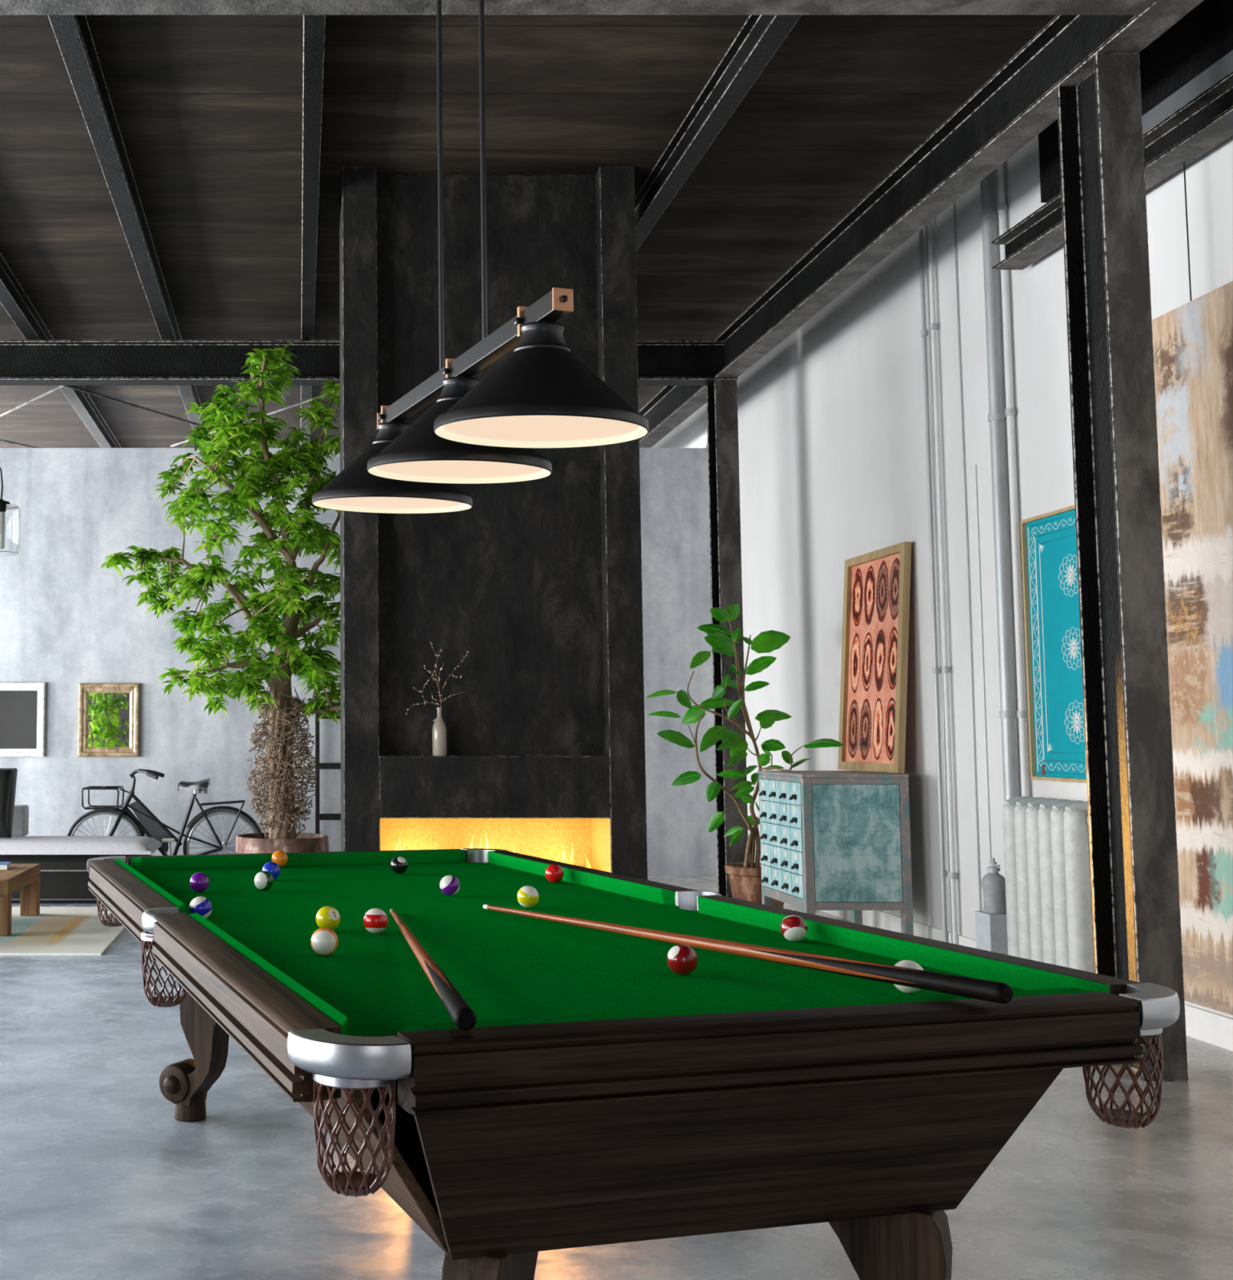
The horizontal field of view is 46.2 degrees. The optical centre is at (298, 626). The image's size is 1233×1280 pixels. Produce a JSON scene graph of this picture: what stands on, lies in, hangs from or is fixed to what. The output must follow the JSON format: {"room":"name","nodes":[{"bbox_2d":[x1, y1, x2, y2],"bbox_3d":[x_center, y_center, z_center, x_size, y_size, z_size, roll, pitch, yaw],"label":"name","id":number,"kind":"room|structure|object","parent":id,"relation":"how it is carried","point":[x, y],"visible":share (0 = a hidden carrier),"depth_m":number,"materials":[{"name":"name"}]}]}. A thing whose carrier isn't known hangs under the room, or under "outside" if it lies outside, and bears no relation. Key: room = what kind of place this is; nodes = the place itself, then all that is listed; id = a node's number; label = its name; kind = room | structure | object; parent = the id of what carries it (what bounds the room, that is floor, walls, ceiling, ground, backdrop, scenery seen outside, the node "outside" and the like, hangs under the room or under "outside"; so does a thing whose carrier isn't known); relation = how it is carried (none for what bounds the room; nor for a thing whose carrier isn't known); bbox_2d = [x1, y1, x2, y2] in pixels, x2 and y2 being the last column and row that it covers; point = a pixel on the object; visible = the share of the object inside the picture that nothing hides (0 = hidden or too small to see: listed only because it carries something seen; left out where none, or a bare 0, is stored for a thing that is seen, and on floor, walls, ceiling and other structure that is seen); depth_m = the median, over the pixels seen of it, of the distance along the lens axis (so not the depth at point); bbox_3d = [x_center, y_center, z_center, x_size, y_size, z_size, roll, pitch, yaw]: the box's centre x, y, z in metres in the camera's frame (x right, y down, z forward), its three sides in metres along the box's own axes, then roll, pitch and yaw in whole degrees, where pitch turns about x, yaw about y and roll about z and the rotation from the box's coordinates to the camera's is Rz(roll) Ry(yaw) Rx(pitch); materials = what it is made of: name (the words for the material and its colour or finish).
{"room":"games hall","nodes":[
{"label":"games hall","id":0,"kind":"room"},
{"bbox_2d":[0,448,716,875],"bbox_3d":[-1.714,0.284,11.986,10.573,3.681,0.155,0,-4,0],"label":"wall","id":1,"kind":"structure","parent":0,"point":[67,621],"depth_m":11.92,"materials":[{"name":"grey concrete"}]},
{"bbox_2d":[0,682,45,756],"bbox_3d":[-2.430,0.793,11.849,0.520,0.634,0.036,0,-4,0],"label":"framed picture","id":2,"kind":"object","parent":1,"relation":"attached to","point":[22,704],"visible":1,"depth_m":11.85,"materials":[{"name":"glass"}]},
{"bbox_2d":[77,683,139,756],"bbox_3d":[-1.623,0.796,11.846,0.520,0.628,0.042,0,-4,0],"label":"framed picture","id":3,"kind":"object","parent":1,"relation":"attached to","point":[108,713],"visible":1,"depth_m":11.85,"materials":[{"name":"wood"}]},
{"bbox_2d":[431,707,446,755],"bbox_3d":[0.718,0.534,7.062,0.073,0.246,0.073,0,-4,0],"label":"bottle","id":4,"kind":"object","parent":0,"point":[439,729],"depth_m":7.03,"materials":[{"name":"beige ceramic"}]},
{"bbox_2d":[339,166,647,879],"bbox_3d":[0.991,-0.311,7.350,1.524,4.160,0.550,0,-4,0],"label":"fireplace","id":5,"kind":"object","parent":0,"point":[540,580],"depth_m":7.17,"materials":[{"name":"black paint"}]},
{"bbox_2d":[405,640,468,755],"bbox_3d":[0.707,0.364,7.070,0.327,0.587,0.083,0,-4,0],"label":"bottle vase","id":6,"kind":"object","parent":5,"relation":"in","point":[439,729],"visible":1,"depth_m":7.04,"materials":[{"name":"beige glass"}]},
{"bbox_2d":[395,831,591,868],"bbox_3d":[1.005,1.203,7.216,1.048,0.278,0.160,0,-4,0],"label":"flames","id":7,"kind":"object","parent":5,"relation":"in","point":[563,860],"visible":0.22,"depth_m":7.21,"materials":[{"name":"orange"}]},
{"bbox_2d":[379,817,611,872],"bbox_3d":[0.990,1.162,7.214,1.165,0.362,0.496,0,-4,0],"label":"firebox","id":8,"kind":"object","parent":5,"relation":"in","point":[546,838],"depth_m":7.41,"materials":[{"name":"paint"}]},
{"bbox_2d":[0,14,1056,448],"bbox_3d":[-1.712,-2.496,6.710,10.575,0.100,21.000,0,-4,0],"label":"ceiling","id":9,"kind":"structure","parent":0,"point":[208,108],"depth_m":6.88,"materials":[{"name":"brown wood"}]},
{"bbox_2d":[0,466,20,556],"bbox_3d":[-1.743,-1.375,8.135,0.246,1.918,0.226,-4,-6,39],"label":"lamp","id":10,"kind":"object","parent":9,"relation":"hanging from","point":[10,514],"visible":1,"depth_m":7.99,"materials":[{"name":"clear glass"}]},
{"bbox_2d":[0,503,20,556],"bbox_3d":[-1.735,-0.565,8.066,0.226,0.294,0.226,0,-4,0],"label":"lampshade","id":11,"kind":"object","parent":10,"relation":"on","point":[10,514],"depth_m":7.99,"materials":[{"name":"clear glass"}]},
{"bbox_2d":[0,439,40,448],"bbox_3d":[-2.682,-1.753,13.286,0.022,0.022,0.924,-3,-6,38],"label":"rod","id":12,"kind":"object","parent":9,"relation":"attached to","point":[1,440],"visible":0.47,"depth_m":13.28,"materials":[{"name":"grey metal"}]},
{"bbox_2d":[0,252,121,448],"bbox_3d":[-1.883,-2.361,6.699,0.100,0.170,21.000,0,-4,0],"label":"ceiling beam","id":13,"kind":"structure","parent":9,"relation":"attached to","point":[14,299],"depth_m":9.81,"materials":[{"name":"black metal"}]},
{"bbox_2d":[0,385,64,417],"bbox_3d":[-2.324,-1.875,11.683,0.022,0.022,1.892,3,-5,-35],"label":"rod","id":14,"kind":"object","parent":13,"relation":"attached to","point":[60,386],"visible":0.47,"depth_m":11.52,"materials":[{"name":"grey metal"}]},
{"bbox_2d":[48,14,213,447],"bbox_3d":[-0.925,-2.361,6.699,0.100,0.170,21.000,0,-4,0],"label":"ceiling beam","id":15,"kind":"structure","parent":9,"relation":"attached to","point":[73,33],"depth_m":6.89,"materials":[{"name":"black metal"}]},
{"bbox_2d":[62,385,276,448],"bbox_3d":[-0.946,-1.785,12.078,0.022,0.022,3.688,-3,-5,34],"label":"rod","id":16,"kind":"object","parent":15,"relation":"attached to","point":[68,386],"visible":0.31,"depth_m":11.44,"materials":[{"name":"grey metal"}]},
{"bbox_2d":[170,393,328,447],"bbox_3d":[-0.349,-1.840,12.148,0.022,0.022,3.014,3,-5,-36],"label":"rod","id":17,"kind":"object","parent":15,"relation":"attached to","point":[311,399],"visible":0.35,"depth_m":11.87,"materials":[{"name":"grey metal"}]},
{"bbox_2d":[300,14,325,445],"bbox_3d":[0.062,-2.361,6.699,0.086,0.170,21.000,0,-4,0],"label":"ceiling beam","id":18,"kind":"structure","parent":9,"relation":"attached to","point":[313,25],"depth_m":6.80,"materials":[{"name":"black metal"}]},
{"bbox_2d":[311,0,648,513],"bbox_3d":[0.395,-1.524,3.571,0.460,2.317,1.456,1,-5,-15],"label":"pendant light","id":19,"kind":"object","parent":9,"relation":"hanging from","point":[541,395],"visible":1,"depth_m":3.27,"materials":[{"name":"black metal"}]},
{"bbox_2d":[320,497,464,508],"bbox_3d":[0.268,-0.360,3.966,0.418,0.029,0.417,0,-4,0],"label":"diffuser","id":20,"kind":"object","parent":19,"relation":"attached to","point":[325,502],"depth_m":4.01,"materials":[{"name":"grey plastic"}]},
{"bbox_2d":[375,460,543,478],"bbox_3d":[0.401,-0.398,3.464,0.418,0.029,0.417,0,-4,0],"label":"diffuser","id":21,"kind":"object","parent":19,"relation":"attached to","point":[384,468],"depth_m":3.49,"materials":[{"name":"grey plastic"}]},
{"bbox_2d":[443,415,639,441],"bbox_3d":[0.523,-0.433,3.004,0.418,0.029,0.417,0,-4,0],"label":"diffuser","id":22,"kind":"object","parent":19,"relation":"attached to","point":[455,428],"depth_m":3.02,"materials":[{"name":"grey plastic"}]},
{"bbox_2d":[634,14,801,250],"bbox_3d":[1.905,-2.361,6.699,0.100,0.170,21.000,0,-4,0],"label":"ceiling beam","id":23,"kind":"structure","parent":9,"relation":"attached to","point":[758,38],"depth_m":6.37,"materials":[{"name":"black metal"}]},
{"bbox_2d":[1037,0,1232,202],"bbox_3d":[3.455,-2.606,1.327,0.030,0.500,10.250,0,-4,0],"label":"panel","id":24,"kind":"object","parent":9,"relation":"attached to","point":[1202,36],"visible":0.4,"depth_m":5.43,"materials":[{"name":"black paint"}]},
{"bbox_2d":[1151,161,1232,1015],"bbox_3d":[3.500,-0.574,4.943,0.024,4.003,1.350,0,-4,0],"label":"abstract canvas","id":25,"kind":"object","parent":9,"relation":"hanging from","point":[1193,341],"visible":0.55,"depth_m":5.35,"materials":[{"name":"brown fabric"}]},
{"bbox_2d":[0,875,1232,1279],"bbox_3d":[-1.712,1.752,6.385,10.575,0.100,21.000,0,-4,0],"label":"floor","id":26,"kind":"structure","parent":0,"point":[100,1180],"depth_m":3.73,"materials":[{"name":"concrete"}]},
{"bbox_2d":[0,906,125,955],"bbox_3d":[-2.375,1.861,8.553,2.600,0.012,2.020,0,-4,0],"label":"rug","id":27,"kind":"object","parent":26,"relation":"on","point":[55,931],"visible":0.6,"depth_m":8.29,"materials":[{"name":"beige fabric"}]},
{"bbox_2d":[0,863,40,936],"bbox_3d":[-2.265,1.699,8.686,1.100,0.330,1.020,0,-4,0],"label":"coffee table","id":28,"kind":"object","parent":27,"relation":"on","point":[25,877],"visible":1,"depth_m":8.71,"materials":[{"name":"brown wood"}]},
{"bbox_2d":[0,862,11,870],"bbox_3d":[-1.975,1.529,8.861,0.246,0.034,0.186,0,-4,-4],"label":"book","id":29,"kind":"object","parent":28,"relation":"on","point":[3,865],"visible":1,"depth_m":8.80,"materials":[{"name":"paper"}]},
{"bbox_2d":[0,804,161,903],"bbox_3d":[-1.955,1.664,10.222,1.810,0.660,0.782,0,-4,0],"label":"sofa","id":30,"kind":"object","parent":26,"relation":"on","point":[64,878],"visible":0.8,"depth_m":9.85,"materials":[{"name":"black paint"}]},
{"bbox_2d":[0,768,17,838],"bbox_3d":[-2.417,1.307,10.274,0.600,0.511,0.255,0,-4,3],"label":"cushion","id":31,"kind":"object","parent":30,"relation":"on","point":[8,776],"visible":1,"depth_m":10.22,"materials":[{"name":"black leather"}]},
{"bbox_2d":[0,854,151,870],"bbox_3d":[-1.962,1.687,10.035,1.795,0.104,0.412,0,-4,0],"label":"cushion","id":32,"kind":"object","parent":30,"relation":"on","point":[47,862],"depth_m":9.84,"materials":[{"name":"black leather"}]},
{"bbox_2d":[0,835,161,854],"bbox_3d":[-1.955,1.607,10.232,1.810,0.084,0.770,0,-4,0],"label":"seat cushion","id":33,"kind":"object","parent":30,"relation":"on","point":[16,845],"depth_m":9.89,"materials":[{"name":"grey fabric"}]},
{"bbox_2d":[66,768,262,855],"bbox_3d":[-1.052,1.575,10.811,1.544,0.927,0.527,0,-4,0],"label":"bicycle","id":34,"kind":"object","parent":26,"relation":"on","point":[148,824],"visible":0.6,"depth_m":10.80,"materials":[{"name":"metal"}]},
{"bbox_2d":[100,342,340,853],"bbox_3d":[-0.296,0.007,9.033,1.448,3.782,1.588,-4,-6,40],"label":"potted tree","id":35,"kind":"object","parent":26,"relation":"on","point":[283,710],"visible":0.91,"depth_m":8.94,"materials":[{"name":"green plant"}]},
{"bbox_2d":[315,640,340,833],"bbox_3d":[0.420,1.100,11.770,0.556,2.020,0.060,0,-4,0],"label":"ladder","id":36,"kind":"object","parent":26,"relation":"on","point":[318,816],"visible":0.18,"depth_m":11.73,"materials":[{"name":"grey metal"}]},
{"bbox_2d":[87,848,1179,1279],"bbox_3d":[0.361,1.066,3.342,1.492,0.804,2.888,1,-5,-15],"label":"pool table","id":37,"kind":"object","parent":26,"relation":"on","point":[598,1092],"visible":0.92,"depth_m":2.18,"materials":[{"name":"green fabric"}]},
{"bbox_2d":[113,859,185,912],"bbox_3d":[-0.433,0.724,3.876,0.026,0.040,1.256,1,-5,-15],"label":"cushion","id":38,"kind":"object","parent":37,"relation":"on","point":[175,905],"depth_m":3.67,"materials":[{"name":"green fabric"}]},
{"bbox_2d":[189,872,209,892],"bbox_3d":[-0.278,0.717,3.884,0.056,0.056,0.056,0,-4,0],"label":"ball","id":39,"kind":"object","parent":37,"relation":"on","point":[199,882],"visible":1,"depth_m":3.86,"materials":[{"name":"purple plastic"}]},
{"bbox_2d":[188,896,212,918],"bbox_3d":[-0.234,0.673,3.313,0.056,0.056,0.056,-1,-4,11],"label":"ball","id":40,"kind":"object","parent":37,"relation":"on","point":[202,905],"visible":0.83,"depth_m":3.29,"materials":[{"name":"blue plastic"}]},
{"bbox_2d":[253,871,273,890],"bbox_3d":[-0.098,0.720,3.926,0.056,0.055,0.056,-2,-5,23],"label":"ball","id":41,"kind":"object","parent":37,"relation":"on","point":[264,880],"visible":1,"depth_m":3.91,"materials":[{"name":"white plastic"}]},
{"bbox_2d":[186,912,348,1035],"bbox_3d":[-0.087,0.622,2.544,0.026,0.040,1.256,1,-5,-15],"label":"cushion","id":42,"kind":"object","parent":37,"relation":"on","point":[338,1022],"depth_m":2.32,"materials":[{"name":"green fabric"}]},
{"bbox_2d":[262,862,279,879],"bbox_3d":[-0.083,0.741,4.204,0.056,0.056,0.056,0,-4,0],"label":"ball","id":43,"kind":"object","parent":37,"relation":"on","point":[273,868],"visible":0.67,"depth_m":4.18,"materials":[{"name":"blue plastic"}]},
{"bbox_2d":[271,850,288,866],"bbox_3d":[-0.063,0.772,4.613,0.056,0.056,0.056,0,-4,0],"label":"ball","id":44,"kind":"object","parent":37,"relation":"on","point":[280,858],"visible":0.89,"depth_m":4.59,"materials":[{"name":"orange plastic"}]},
{"bbox_2d":[130,849,465,869],"bbox_3d":[0.020,0.785,4.680,1.172,0.040,0.026,1,-5,-14],"label":"cushion","id":45,"kind":"object","parent":37,"relation":"on","point":[233,861],"depth_m":4.67,"materials":[{"name":"green fabric"}]},
{"bbox_2d":[310,927,337,955],"bbox_3d":[0.052,0.632,2.781,0.056,0.056,0.056,-2,-5,26],"label":"ball","id":46,"kind":"object","parent":37,"relation":"on","point":[324,941],"visible":1,"depth_m":2.76,"materials":[{"name":"white plastic"}]},
{"bbox_2d":[315,906,340,930],"bbox_3d":[0.066,0.659,3.127,0.056,0.056,0.055,-2,-5,29],"label":"ball","id":47,"kind":"object","parent":37,"relation":"on","point":[327,917],"visible":0.82,"depth_m":3.11,"materials":[{"name":"yellow plastic"}]},
{"bbox_2d":[363,908,387,933],"bbox_3d":[0.172,0.656,3.090,0.056,0.056,0.056,-2,-5,20],"label":"ball","id":48,"kind":"object","parent":37,"relation":"on","point":[375,920],"visible":1,"depth_m":3.07,"materials":[{"name":"red plastic"}]},
{"bbox_2d":[390,856,408,874],"bbox_3d":[0.319,0.755,4.391,0.056,0.056,0.056,-2,-5,25],"label":"ball","id":49,"kind":"object","parent":37,"relation":"on","point":[398,864],"visible":1,"depth_m":4.37,"materials":[{"name":"black plastic"}]},
{"bbox_2d":[390,909,476,1031],"bbox_3d":[0.223,0.611,2.645,0.031,0.075,1.573,0,-4,0],"label":"pool cue","id":50,"kind":"object","parent":37,"relation":"on","point":[463,1016],"visible":1,"depth_m":2.11,"materials":[{"name":"orange wood"}]},
{"bbox_2d":[440,875,459,895],"bbox_3d":[0.416,0.711,3.809,0.055,0.056,0.056,-2,-5,24],"label":"ball","id":51,"kind":"object","parent":37,"relation":"on","point":[449,884],"visible":1,"depth_m":3.79,"materials":[{"name":"purple plastic"}]},
{"bbox_2d":[516,885,538,907],"bbox_3d":[0.587,0.691,3.544,0.056,0.056,0.055,-2,-5,24],"label":"ball","id":52,"kind":"object","parent":37,"relation":"on","point":[527,896],"visible":1,"depth_m":3.52,"materials":[{"name":"yellow plastic"}]},
{"bbox_2d":[544,864,564,883],"bbox_3d":[0.762,0.735,4.126,0.056,0.056,0.056,0,-4,0],"label":"ball","id":53,"kind":"object","parent":37,"relation":"on","point":[553,873],"visible":1,"depth_m":4.11,"materials":[{"name":"red plastic"}]},
{"bbox_2d":[488,851,675,905],"bbox_3d":[0.808,0.748,4.197,0.026,0.040,1.256,1,-5,-15],"label":"cushion","id":54,"kind":"object","parent":37,"relation":"on","point":[651,894],"depth_m":3.99,"materials":[{"name":"green fabric"}]},
{"bbox_2d":[666,944,697,975],"bbox_3d":[0.709,0.616,2.561,0.056,0.056,0.056,-3,-5,30],"label":"ball","id":55,"kind":"object","parent":37,"relation":"on","point":[682,959],"visible":1,"depth_m":2.54,"materials":[{"name":"red plastic"}]},
{"bbox_2d":[482,904,1013,1004],"bbox_3d":[0.756,0.622,2.782,0.031,0.075,1.586,2,-5,-22],"label":"pool cue","id":56,"kind":"object","parent":37,"relation":"on","point":[996,992],"visible":1,"depth_m":2.38,"materials":[{"name":"orange wood"}]},
{"bbox_2d":[401,987,1093,1031],"bbox_3d":[0.701,0.585,2.062,1.172,0.040,0.026,1,-5,-15],"label":"cushion","id":57,"kind":"object","parent":37,"relation":"on","point":[774,1008],"depth_m":2.04,"materials":[{"name":"green fabric"}]},
{"bbox_2d":[780,915,807,942],"bbox_3d":[1.062,0.647,2.971,0.056,0.056,0.056,-2,-5,28],"label":"ball","id":58,"kind":"object","parent":37,"relation":"on","point":[793,928],"visible":1,"depth_m":2.95,"materials":[{"name":"red plastic"}]},
{"bbox_2d":[697,896,1109,993],"bbox_3d":[1.155,0.646,2.865,0.026,0.040,1.256,1,-5,-15],"label":"cushion","id":59,"kind":"object","parent":37,"relation":"on","point":[944,960],"depth_m":2.70,"materials":[{"name":"green fabric"}]},
{"bbox_2d":[893,960,923,993],"bbox_3d":[1.049,0.602,2.383,0.056,0.056,0.056,0,-4,0],"label":"ball","id":60,"kind":"object","parent":37,"relation":"on","point":[904,963],"visible":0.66,"depth_m":2.37,"materials":[{"name":"white plastic"}]},
{"bbox_2d":[706,379,747,897],"bbox_3d":[3.020,0.098,9.751,0.160,3.710,0.200,0,-4,0],"label":"column","id":61,"kind":"structure","parent":26,"relation":"on","point":[726,578],"depth_m":9.72,"materials":[{"name":"grey metal"}]},
{"bbox_2d":[638,385,706,448],"bbox_3d":[3.020,-1.610,13.562,0.160,0.278,7.200,0,-4,0],"label":"ceiling beam","id":62,"kind":"structure","parent":61,"relation":"on","point":[672,405],"depth_m":11.23,"materials":[{"name":"grey metal"}]},
{"bbox_2d":[644,603,843,908],"bbox_3d":[2.786,0.846,8.804,0.998,2.074,0.927,0,-4,0],"label":"potted plant","id":63,"kind":"object","parent":26,"relation":"on","point":[744,878],"visible":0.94,"depth_m":9.04,"materials":[{"name":"green plant"}]},
{"bbox_2d":[757,770,913,935],"bbox_3d":[3.142,1.351,8.201,0.636,0.975,0.770,0,-4,0],"label":"base cabinet","id":64,"kind":"object","parent":26,"relation":"on","point":[830,840],"visible":0.95,"depth_m":7.85,"materials":[{"name":"teal paint"}]},
{"bbox_2d":[837,541,911,773],"bbox_3d":[3.488,0.206,8.414,0.126,1.340,0.880,0,-4,0],"label":"framed picture","id":65,"kind":"object","parent":64,"relation":"on","point":[877,587],"visible":1,"depth_m":8.38,"materials":[{"name":"paper"}]},
{"bbox_2d":[844,552,899,764],"bbox_3d":[3.497,0.206,8.414,0.008,1.240,0.770,4,-4,0],"label":"print","id":66,"kind":"object","parent":65,"relation":"attached to","point":[872,582],"depth_m":8.44},
{"bbox_2d":[974,911,1008,955],"bbox_3d":[3.460,1.579,6.870,0.130,0.318,0.150,0,-4,0],"label":"plinth","id":67,"kind":"object","parent":26,"relation":"on","point":[991,935],"visible":0.31,"depth_m":6.80,"materials":[{"name":"concrete"}]},
{"bbox_2d":[980,857,1006,914],"bbox_3d":[3.460,1.285,6.892,0.116,0.270,0.116,0,-4,0],"label":"gas cylinder","id":68,"kind":"object","parent":67,"relation":"on","point":[993,883],"visible":0.98,"depth_m":6.85,"materials":[{"name":"grey metal"}]},
{"bbox_2d":[1002,796,1094,973],"bbox_3d":[3.455,1.238,6.271,0.201,0.908,0.674,0,-4,0],"label":"radiator","id":69,"kind":"object","parent":26,"relation":"on","point":[1048,891],"visible":0.67,"depth_m":6.22,"materials":[{"name":"metal"}]},
{"bbox_2d":[1056,53,1187,1080],"bbox_3d":[3.020,-0.257,5.099,0.160,3.710,0.270,0,-4,0],"label":"column","id":70,"kind":"structure","parent":26,"relation":"on","point":[1132,830],"depth_m":5.07,"materials":[{"name":"grey metal"}]},
{"bbox_2d":[714,0,1203,377],"bbox_3d":[3.020,-2.417,3.003,0.160,0.278,13.620,0,-4,0],"label":"ceiling beam","id":71,"kind":"structure","parent":70,"relation":"on","point":[1019,101],"depth_m":6.40,"materials":[{"name":"grey metal"}]},
{"bbox_2d":[650,134,1232,1017],"bbox_3d":[3.650,-0.372,6.547,0.150,4.160,21.000,0,-4,0],"label":"wall","id":72,"kind":"structure","parent":0,"point":[832,439],"depth_m":7.90,"materials":[{"name":"white paint"}]},
{"bbox_2d":[918,227,947,942],"bbox_3d":[3.551,-0.278,7.744,0.048,4.155,0.036,0,-4,0],"label":"pipe","id":73,"kind":"object","parent":72,"relation":"attached to","point":[935,669],"visible":0.91,"depth_m":7.73,"materials":[{"name":"white metal"}]},
{"bbox_2d":[924,223,952,943],"bbox_3d":[3.555,-0.282,7.689,0.012,4.155,0.035,0,-4,0],"label":"pipe","id":74,"kind":"object","parent":72,"relation":"attached to","point":[926,225],"visible":0.88,"depth_m":7.66,"materials":[{"name":"metal"}]},
{"bbox_2d":[927,220,959,944],"bbox_3d":[3.550,-0.287,7.629,0.048,4.155,0.037,0,-4,0],"label":"pipe","id":75,"kind":"object","parent":72,"relation":"attached to","point":[945,668],"visible":0.92,"depth_m":7.62,"materials":[{"name":"white metal"}]},
{"bbox_2d":[952,202,980,911],"bbox_3d":[3.567,-0.306,7.385,0.009,4.155,0.017,0,-4,0],"label":"cable","id":76,"kind":"object","parent":72,"relation":"attached to","point":[953,207],"visible":0.84,"depth_m":7.38,"materials":[{"name":"metal"}]},
{"bbox_2d":[716,866,1232,1051],"bbox_3d":[3.566,1.642,6.394,0.018,0.120,21.000,0,-4,0],"label":"baseboard","id":77,"kind":"structure","parent":72,"relation":"attached to","point":[1209,1027],"depth_m":5.55,"materials":[{"name":"white paint"}]},
{"bbox_2d":[973,464,991,862],"bbox_3d":[3.569,0.450,7.207,0.008,2.620,0.008,0,-4,0],"label":"pipe","id":78,"kind":"object","parent":72,"relation":"attached to","point":[974,464],"visible":0.65,"depth_m":7.22,"materials":[{"name":"grey metal"}]},
{"bbox_2d":[979,171,1017,800],"bbox_3d":[3.531,-0.339,6.946,0.086,4.155,0.073,0,-4,0],"label":"pipe","id":79,"kind":"object","parent":72,"relation":"attached to","point":[988,214],"visible":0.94,"depth_m":6.95,"materials":[{"name":"grey metal"}]},
{"bbox_2d":[996,162,1028,796],"bbox_3d":[3.548,-0.347,6.846,0.052,4.155,0.045,0,-4,0],"label":"pipe","id":80,"kind":"object","parent":72,"relation":"attached to","point":[1021,714],"visible":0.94,"depth_m":6.86,"materials":[{"name":"grey metal"}]},
{"bbox_2d":[1019,505,1086,782],"bbox_3d":[3.556,0.080,6.372,0.034,1.262,0.750,0,-4,0],"label":"framed artwork","id":81,"kind":"object","parent":72,"relation":"attached to","point":[1054,682],"visible":0.67,"depth_m":6.52,"materials":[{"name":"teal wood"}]},
{"bbox_3d":[-1.713,-1.178,-3.997,10.575,4.160,0.150,0,-4,0],"label":"wall","id":82,"kind":"structure","parent":0,"visible":0},
{"bbox_2d":[991,71,1232,269],"bbox_3d":[3.455,-2.214,1.473,0.150,0.140,10.600,0,-4,0],"label":"ceiling beam","id":83,"kind":"structure","parent":82,"relation":"attached to","point":[1205,122],"depth_m":5.49,"materials":[{"name":"grey metal"}]},
{"bbox_2d":[1142,49,1232,133],"bbox_3d":[3.455,-2.379,0.994,0.040,0.115,9.620,0,-4,0],"label":"strip","id":84,"kind":"object","parent":83,"relation":"on","point":[1222,67],"depth_m":5.34,"materials":[{"name":"grey metal"}]},
{"bbox_3d":[-7.075,-0.372,6.547,0.150,4.160,21.000,0,-4,0],"label":"wall","id":85,"kind":"structure","parent":0,"visible":0},
{"bbox_2d":[0,339,737,385],"bbox_3d":[-1.950,-1.885,9.882,10.100,0.285,0.180,0,-4,0],"label":"ceiling beam","id":86,"kind":"structure","parent":85,"relation":"attached to","point":[22,362],"depth_m":9.86,"materials":[{"name":"grey metal"}]},
{"bbox_2d":[0,0,1155,14],"bbox_3d":[-2.033,-2.283,4.744,9.935,0.275,0.212,0,-4,0],"label":"ceiling beam","id":87,"kind":"structure","parent":85,"relation":"attached to","point":[6,6],"depth_m":4.77,"materials":[{"name":"grey metal"}]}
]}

